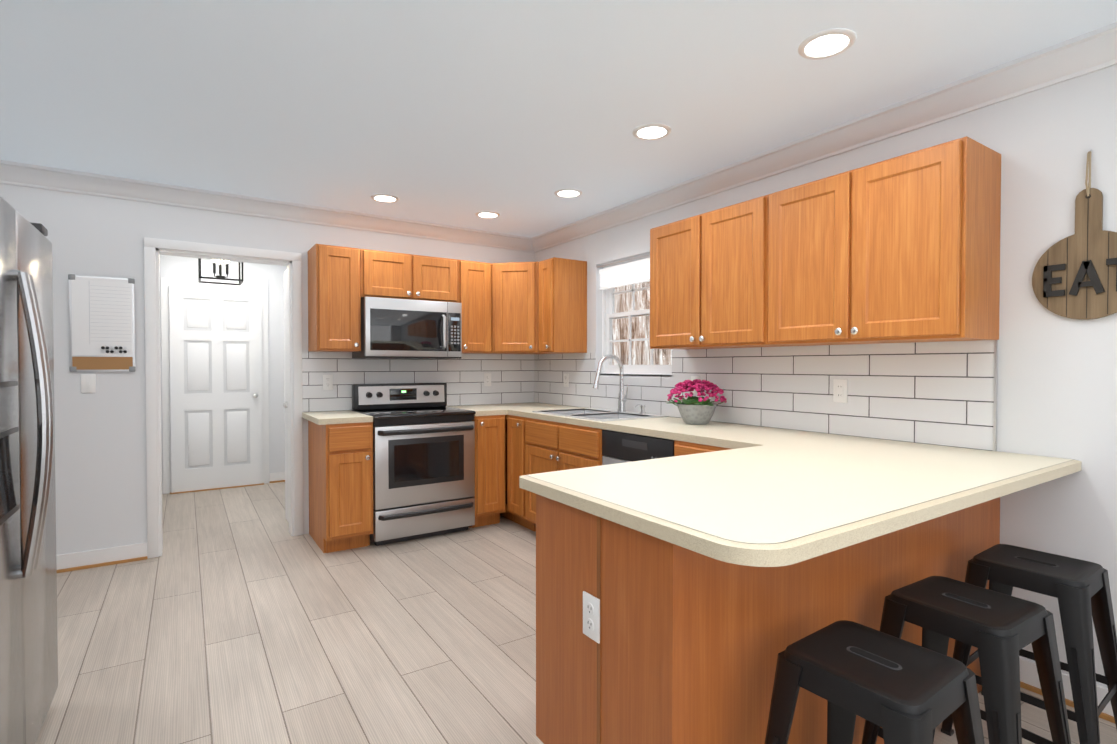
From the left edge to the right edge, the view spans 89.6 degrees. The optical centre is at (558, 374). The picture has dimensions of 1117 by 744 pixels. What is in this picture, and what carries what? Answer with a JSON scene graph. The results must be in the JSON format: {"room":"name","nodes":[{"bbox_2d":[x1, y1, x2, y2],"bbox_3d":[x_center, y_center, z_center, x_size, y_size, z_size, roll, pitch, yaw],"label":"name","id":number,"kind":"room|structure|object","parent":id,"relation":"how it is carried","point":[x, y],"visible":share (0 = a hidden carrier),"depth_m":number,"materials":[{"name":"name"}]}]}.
{"room":"kitchen","nodes":[
{"label":"kitchen","id":0,"kind":"room"},
{"bbox_2d":[160,255,286,493],"bbox_3d":[-3.426,-0.048,5.902,1.550,2.440,0.140,-1,1,-34],"label":"wall","id":1,"kind":"structure","parent":0,"point":[270,276],"depth_m":6.04,"materials":[{"name":"white paint"}]},
{"bbox_2d":[161,278,268,493],"bbox_3d":[-3.467,0.115,5.723,0.930,2.120,0.116,-1,1,-34],"label":"hall door","id":2,"kind":"structure","parent":1,"relation":"in","point":[215,401],"depth_m":5.71,"materials":[{"name":"white wood"}]},
{"bbox_2d":[0,183,534,554],"bbox_3d":[-1.930,-0.023,4.255,4.280,2.440,0.140,-1,1,-34],"label":"wall","id":3,"kind":"structure","parent":0,"point":[100,471],"depth_m":3.58,"materials":[{"name":"white paint"}]},
{"bbox_2d":[81,374,95,392],"bbox_3d":[-2.929,0.059,3.501,0.072,0.116,0.012,-1,1,-34],"label":"light switch","id":4,"kind":"object","parent":3,"relation":"attached to","point":[88,383],"visible":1,"depth_m":3.50,"materials":[{"name":"white plastic"}]},
{"bbox_2d":[68,274,135,371],"bbox_3d":[-2.864,-0.314,3.533,0.324,0.599,0.020,-1,1,-34],"label":"whiteboard","id":5,"kind":"object","parent":3,"relation":"attached to","point":[102,323],"visible":1,"depth_m":3.53,"materials":[{"name":"white metal"}]},
{"bbox_2d":[56,542,147,572],"bbox_3d":[-3.117,1.158,3.385,1.036,0.104,0.026,-1,1,-34],"label":"baseboard","id":6,"kind":"structure","parent":3,"relation":"attached to","point":[138,552],"depth_m":3.54,"materials":[{"name":"white wood"}]},
{"bbox_2d":[144,237,302,558],"bbox_3d":[-2.339,0.155,3.985,0.939,2.092,0.178,-1,1,-34],"label":"door frame","id":7,"kind":"structure","parent":3,"relation":"attached to","point":[154,249],"depth_m":3.81,"materials":[{"name":"white wood"}]},
{"bbox_2d":[0,160,531,251],"bbox_3d":[-1.910,-1.183,4.119,3.900,0.114,0.078,-1,1,-34],"label":"crown molding","id":8,"kind":"structure","parent":3,"relation":"attached to","point":[13,173],"depth_m":3.89,"materials":[{"name":"white paint"}]},
{"bbox_2d":[283,270,288,522],"bbox_3d":[-2.136,0.179,4.422,0.091,2.008,0.400,-1,1,-34],"label":"door","id":9,"kind":"structure","parent":3,"relation":"in","point":[285,404],"depth_m":4.52,"materials":[{"name":"white wood"}]},
{"bbox_2d":[308,244,360,351],"bbox_3d":[-1.642,-0.541,4.127,0.302,0.746,0.376,-1,1,-34],"label":"upper cabinet","id":10,"kind":"object","parent":3,"relation":"attached to","point":[334,298],"visible":1,"depth_m":4.01,"materials":[{"name":"brown wood"}]},
{"bbox_2d":[360,249,457,302],"bbox_3d":[-1.198,-0.744,4.418,0.755,0.348,0.376,-1,1,-34],"label":"upper cabinet","id":11,"kind":"object","parent":3,"relation":"attached to","point":[384,274],"visible":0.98,"depth_m":4.27,"materials":[{"name":"brown wood"}]},
{"bbox_2d":[352,297,461,358],"bbox_3d":[-1.170,-0.344,4.388,0.749,0.442,0.444,-1,1,-34],"label":"microwave","id":12,"kind":"object","parent":11,"relation":"attached to","point":[392,328],"visible":1,"depth_m":4.22,"materials":[{"name":"grey metal"}]},
{"bbox_2d":[458,260,491,353],"bbox_3d":[-0.756,-0.550,4.715,0.298,0.746,0.376,-1,1,-34],"label":"upper cabinet","id":13,"kind":"object","parent":3,"relation":"attached to","point":[474,290],"visible":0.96,"depth_m":4.59,"materials":[{"name":"brown wood"}]},
{"bbox_2d":[478,261,561,353],"bbox_3d":[-0.308,-0.552,4.868,0.607,0.746,0.616,-1,1,-34],"label":"upper cabinet","id":14,"kind":"object","parent":3,"relation":"attached to","point":[514,285],"visible":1,"depth_m":4.63,"materials":[{"name":"brown wood"}]},
{"bbox_2d":[0,0,1116,237],"bbox_3d":[-0.674,-1.253,2.345,4.600,0.080,9.400,-1,1,-34],"label":"ceiling","id":15,"kind":"structure","parent":0,"point":[514,114],"depth_m":2.37,"materials":[{"name":"white paint"}]},
{"bbox_2d":[198,258,243,285],"bbox_3d":[-2.955,-1.029,4.916,0.324,0.446,0.324,-1,1,-34],"label":"pendant lantern","id":16,"kind":"object","parent":15,"relation":"hanging from","point":[221,277],"visible":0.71,"depth_m":4.89,"materials":[{"name":"grey metal"}]},
{"bbox_2d":[371,194,398,202],"bbox_3d":[-1.219,-1.233,3.953,0.194,0.010,0.194,-1,1,-34],"label":"recessed light","id":17,"kind":"object","parent":15,"relation":"in","point":[386,198],"visible":1,"depth_m":3.95,"materials":[{"name":"white"}]},
{"bbox_2d":[475,211,499,217],"bbox_3d":[-0.551,-1.240,4.384,0.194,0.010,0.194,-1,1,-34],"label":"recessed light","id":18,"kind":"object","parent":15,"relation":"in","point":[486,214],"visible":1,"depth_m":4.37,"materials":[{"name":"white"}]},
{"bbox_2d":[554,188,581,197],"bbox_3d":[0.067,-1.231,3.834,0.194,0.010,0.194,-1,1,-34],"label":"recessed light","id":19,"kind":"object","parent":15,"relation":"in","point":[568,193],"visible":0.98,"depth_m":3.82,"materials":[{"name":"white"}]},
{"bbox_2d":[633,123,670,139],"bbox_3d":[0.470,-1.216,2.829,0.194,0.010,0.194,-1,1,-34],"label":"recessed light","id":20,"kind":"object","parent":15,"relation":"in","point":[653,131],"visible":1,"depth_m":2.82,"materials":[{"name":"white"}]},
{"bbox_2d":[798,28,855,59],"bbox_3d":[0.982,-1.204,2.059,0.194,0.010,0.194,-1,1,-34],"label":"recessed light","id":21,"kind":"object","parent":15,"relation":"in","point":[828,43],"visible":1,"depth_m":2.05,"materials":[{"name":"white"}]},
{"bbox_2d":[35,482,1116,743],"bbox_3d":[-0.674,1.256,2.384,4.600,0.060,9.400,-1,1,-34],"label":"floor","id":22,"kind":"structure","parent":0,"point":[235,616],"depth_m":2.58,"materials":[{"name":"beige wood"}]},
{"bbox_2d":[0,196,57,743],"bbox_3d":[-1.928,0.359,1.498,0.894,1.762,0.915,-1,1,-34],"label":"fridge","id":23,"kind":"object","parent":22,"relation":"on","point":[28,637],"visible":1,"depth_m":1.64,"materials":[{"name":"grey metal"}]},
{"bbox_2d":[308,420,372,552],"bbox_3d":[-1.559,0.763,4.018,0.305,0.874,0.681,-1,1,-34],"label":"base cabinet","id":24,"kind":"object","parent":22,"relation":"on","point":[340,461],"visible":0.96,"depth_m":3.79,"materials":[{"name":"brown wood"}]},
{"bbox_2d":[302,352,377,424],"bbox_3d":[-1.587,0.080,4.008,0.349,0.490,0.618,-1,1,-34],"label":"countertop","id":25,"kind":"structure","parent":24,"relation":"on","point":[320,406],"depth_m":4.27,"materials":[{"name":"white tile"}]},
{"bbox_2d":[323,375,332,389],"bbox_3d":[-1.752,0.062,4.270,0.072,0.116,0.009,-1,1,-34],"label":"electrical outlet","id":26,"kind":"object","parent":25,"relation":"attached to","point":[327,382],"visible":1,"depth_m":4.27,"materials":[{"name":"white plastic"}]},
{"bbox_2d":[352,383,475,545],"bbox_3d":[-1.098,0.638,4.287,0.754,1.118,0.708,-1,1,-34],"label":"range","id":27,"kind":"object","parent":22,"relation":"on","point":[423,461],"visible":0.96,"depth_m":4.08,"materials":[{"name":"grey metal"}]},
{"bbox_2d":[469,415,504,527],"bbox_3d":[-0.687,0.754,4.598,0.262,0.874,0.681,-1,1,-34],"label":"base cabinet","id":28,"kind":"object","parent":22,"relation":"on","point":[489,496],"visible":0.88,"depth_m":4.35,"materials":[{"name":"brown wood"}]},
{"bbox_2d":[500,415,535,531],"bbox_3d":[-0.256,0.752,4.744,0.681,0.874,0.912,-1,1,-34],"label":"base cabinet","id":29,"kind":"object","parent":22,"relation":"on","point":[515,495],"visible":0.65,"depth_m":4.33,"materials":[{"name":"brown wood"}]},
{"bbox_2d":[525,417,604,523],"bbox_3d":[0.249,0.764,3.983,0.681,0.874,0.912,-1,1,-34],"label":"base cabinet","id":30,"kind":"object","parent":22,"relation":"on","point":[551,446],"visible":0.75,"depth_m":3.83,"materials":[{"name":"brown wood"}]},
{"bbox_2d":[602,430,673,464],"bbox_3d":[0.684,0.775,3.356,0.615,0.872,0.602,-1,1,-34],"label":"dishwasher","id":31,"kind":"object","parent":22,"relation":"on","point":[620,447],"visible":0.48,"depth_m":3.20,"materials":[{"name":"grey"}]},
{"bbox_2d":[674,440,729,455],"bbox_3d":[1.008,0.782,2.841,0.681,0.874,0.600,-1,1,-34],"label":"base cabinet","id":32,"kind":"object","parent":22,"relation":"on","point":[683,448],"depth_m":2.81,"materials":[{"name":"brown wood"}]},
{"bbox_2d":[536,494,999,743],"bbox_3d":[0.856,0.794,2.012,1.852,0.874,0.597,-1,1,-34],"label":"base cabinet","id":33,"kind":"object","parent":22,"relation":"on","point":[689,647],"visible":0.52,"depth_m":1.47,"materials":[{"name":"brown wood"}]},
{"bbox_2d":[583,591,599,643],"bbox_3d":[0.086,0.650,1.505,0.009,0.116,0.072,-1,1,-34],"label":"outlet","id":34,"kind":"object","parent":33,"relation":"attached to","point":[591,616],"visible":1,"depth_m":1.50,"materials":[{"name":"white plastic"}]},
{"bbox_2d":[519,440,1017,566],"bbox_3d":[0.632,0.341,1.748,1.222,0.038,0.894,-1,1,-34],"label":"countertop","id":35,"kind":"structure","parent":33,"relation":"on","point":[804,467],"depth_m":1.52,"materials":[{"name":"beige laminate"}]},
{"bbox_2d":[470,340,1081,490],"bbox_3d":[0.624,0.164,3.536,0.746,0.642,3.886,-1,1,-34],"label":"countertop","id":36,"kind":"structure","parent":33,"relation":"on","point":[924,402],"depth_m":2.90,"materials":[{"name":"white tile"}]},
{"bbox_2d":[484,373,490,385],"bbox_3d":[-0.632,0.051,5.014,0.072,0.116,0.009,-1,1,-34],"label":"electrical outlet","id":37,"kind":"object","parent":36,"relation":"attached to","point":[487,379],"visible":1,"depth_m":5.01,"materials":[{"name":"white plastic"}]},
{"bbox_2d":[564,374,568,386],"bbox_3d":[0.065,0.053,4.837,0.009,0.116,0.072,-1,1,-34],"label":"electrical outlet","id":38,"kind":"object","parent":36,"relation":"attached to","point":[566,380],"visible":1,"depth_m":4.83,"materials":[{"name":"white plastic"}]},
{"bbox_2d":[532,354,666,421],"bbox_3d":[0.269,0.168,3.984,0.556,0.620,0.840,-1,1,-34],"label":"sink","id":39,"kind":"object","parent":36,"relation":"in","point":[590,414],"depth_m":4.02,"materials":[{"name":"silver metal"}]},
{"bbox_2d":[691,376,699,393],"bbox_3d":[0.877,0.072,3.612,0.012,0.116,0.072,-1,1,-34],"label":"light switch","id":40,"kind":"object","parent":36,"relation":"attached to","point":[694,378],"visible":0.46,"depth_m":3.62,"materials":[{"name":"white plastic"}]},
{"bbox_2d":[667,379,726,424],"bbox_3d":[0.824,0.163,3.361,0.341,0.267,0.344,-1,1,-34],"label":"flower pot","id":41,"kind":"object","parent":36,"relation":"on","point":[694,410],"visible":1,"depth_m":3.29,"materials":[{"name":"pink plant"}]},
{"bbox_2d":[833,379,847,402],"bbox_3d":[1.410,0.085,2.813,0.010,0.116,0.072,-1,1,-34],"label":"electrical outlet","id":42,"kind":"object","parent":36,"relation":"attached to","point":[840,390],"visible":1,"depth_m":2.81,"materials":[{"name":"white plastic"}]},
{"bbox_2d":[765,620,984,743],"bbox_3d":[0.707,0.938,1.267,0.418,0.610,0.418,-1,1,-34],"label":"stool","id":43,"kind":"object","parent":22,"relation":"on","point":[899,690],"visible":1,"depth_m":1.22,"materials":[{"name":"black metal"}]},
{"bbox_2d":[861,576,1070,743],"bbox_3d":[1.139,0.934,1.576,0.418,0.610,0.418,-1,1,-34],"label":"stool","id":44,"kind":"object","parent":22,"relation":"on","point":[999,630],"visible":0.88,"depth_m":1.50,"materials":[{"name":"black metal"}]},
{"bbox_2d":[941,544,1116,743],"bbox_3d":[1.599,0.929,1.886,0.418,0.610,0.418,-1,1,-34],"label":"stool","id":45,"kind":"object","parent":22,"relation":"on","point":[1079,589],"visible":0.75,"depth_m":1.80,"materials":[{"name":"black metal"}]},
{"bbox_2d":[535,64,1116,687],"bbox_3d":[1.698,0.004,2.535,0.140,2.440,6.740,-1,1,-34],"label":"wall","id":46,"kind":"structure","parent":0,"point":[1057,386],"depth_m":2.16,"materials":[{"name":"white paint"}]},
{"bbox_2d":[538,257,586,352],"bbox_3d":[0.016,-0.548,4.589,0.376,0.746,0.218,-1,1,-34],"label":"upper cabinet","id":47,"kind":"object","parent":46,"relation":"attached to","point":[562,305],"visible":1,"depth_m":4.51,"materials":[{"name":"brown wood"}]},
{"bbox_2d":[597,254,672,374],"bbox_3d":[0.598,-0.435,4.191,0.133,0.872,0.854,-1,1,-34],"label":"window","id":48,"kind":"structure","parent":46,"relation":"in","point":[609,308],"depth_m":4.32,"materials":[{"name":"white plastic"}]},
{"bbox_2d":[599,258,649,357],"bbox_3d":[0.568,-0.476,4.170,0.039,0.710,0.831,-1,1,-34],"label":"blind stack","id":49,"kind":"object","parent":48,"relation":"attached to","point":[626,273],"visible":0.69,"depth_m":4.25,"materials":[{"name":"white fabric"}]},
{"bbox_2d":[650,195,795,349],"bbox_3d":[0.920,-0.527,3.230,0.376,0.746,0.849,-1,1,-34],"label":"upper cabinet","id":50,"kind":"object","parent":46,"relation":"attached to","point":[708,280],"visible":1,"depth_m":3.08,"materials":[{"name":"brown wood"}]},
{"bbox_2d":[532,22,1116,251],"bbox_3d":[1.568,-1.158,2.516,0.078,0.114,6.599,-1,1,-34],"label":"crown molding","id":51,"kind":"structure","parent":46,"relation":"attached to","point":[1084,54],"depth_m":2.58,"materials":[{"name":"white paint"}]},
{"bbox_2d":[768,136,1000,345],"bbox_3d":[1.391,-0.516,2.520,0.376,0.746,0.851,-1,1,-34],"label":"upper cabinet","id":52,"kind":"object","parent":46,"relation":"attached to","point":[905,248],"visible":1,"depth_m":2.30,"materials":[{"name":"brown wood"}]},
{"bbox_2d":[1019,658,1114,722],"bbox_3d":[2.602,1.194,1.042,0.026,0.104,2.938,-1,1,-34],"label":"baseboard","id":53,"kind":"structure","parent":46,"relation":"attached to","point":[1029,678],"depth_m":2.11,"materials":[{"name":"white wood"}]},
{"bbox_2d":[1032,149,1116,319],"bbox_3d":[1.922,-0.506,2.040,0.030,0.616,0.320,-1,1,-34],"label":"eat sign","id":54,"kind":"object","parent":46,"relation":"attached to","point":[1074,276],"visible":1,"depth_m":2.04,"materials":[{"name":"brown wood"}]},
{"label":"outside","id":55,"kind":"structure","parent":0,"visible":0},
{"bbox_2d":[612,279,671,364],"bbox_3d":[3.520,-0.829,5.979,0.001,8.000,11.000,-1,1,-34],"label":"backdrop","id":56,"kind":"structure","parent":55,"point":[617,327],"depth_m":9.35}
]}

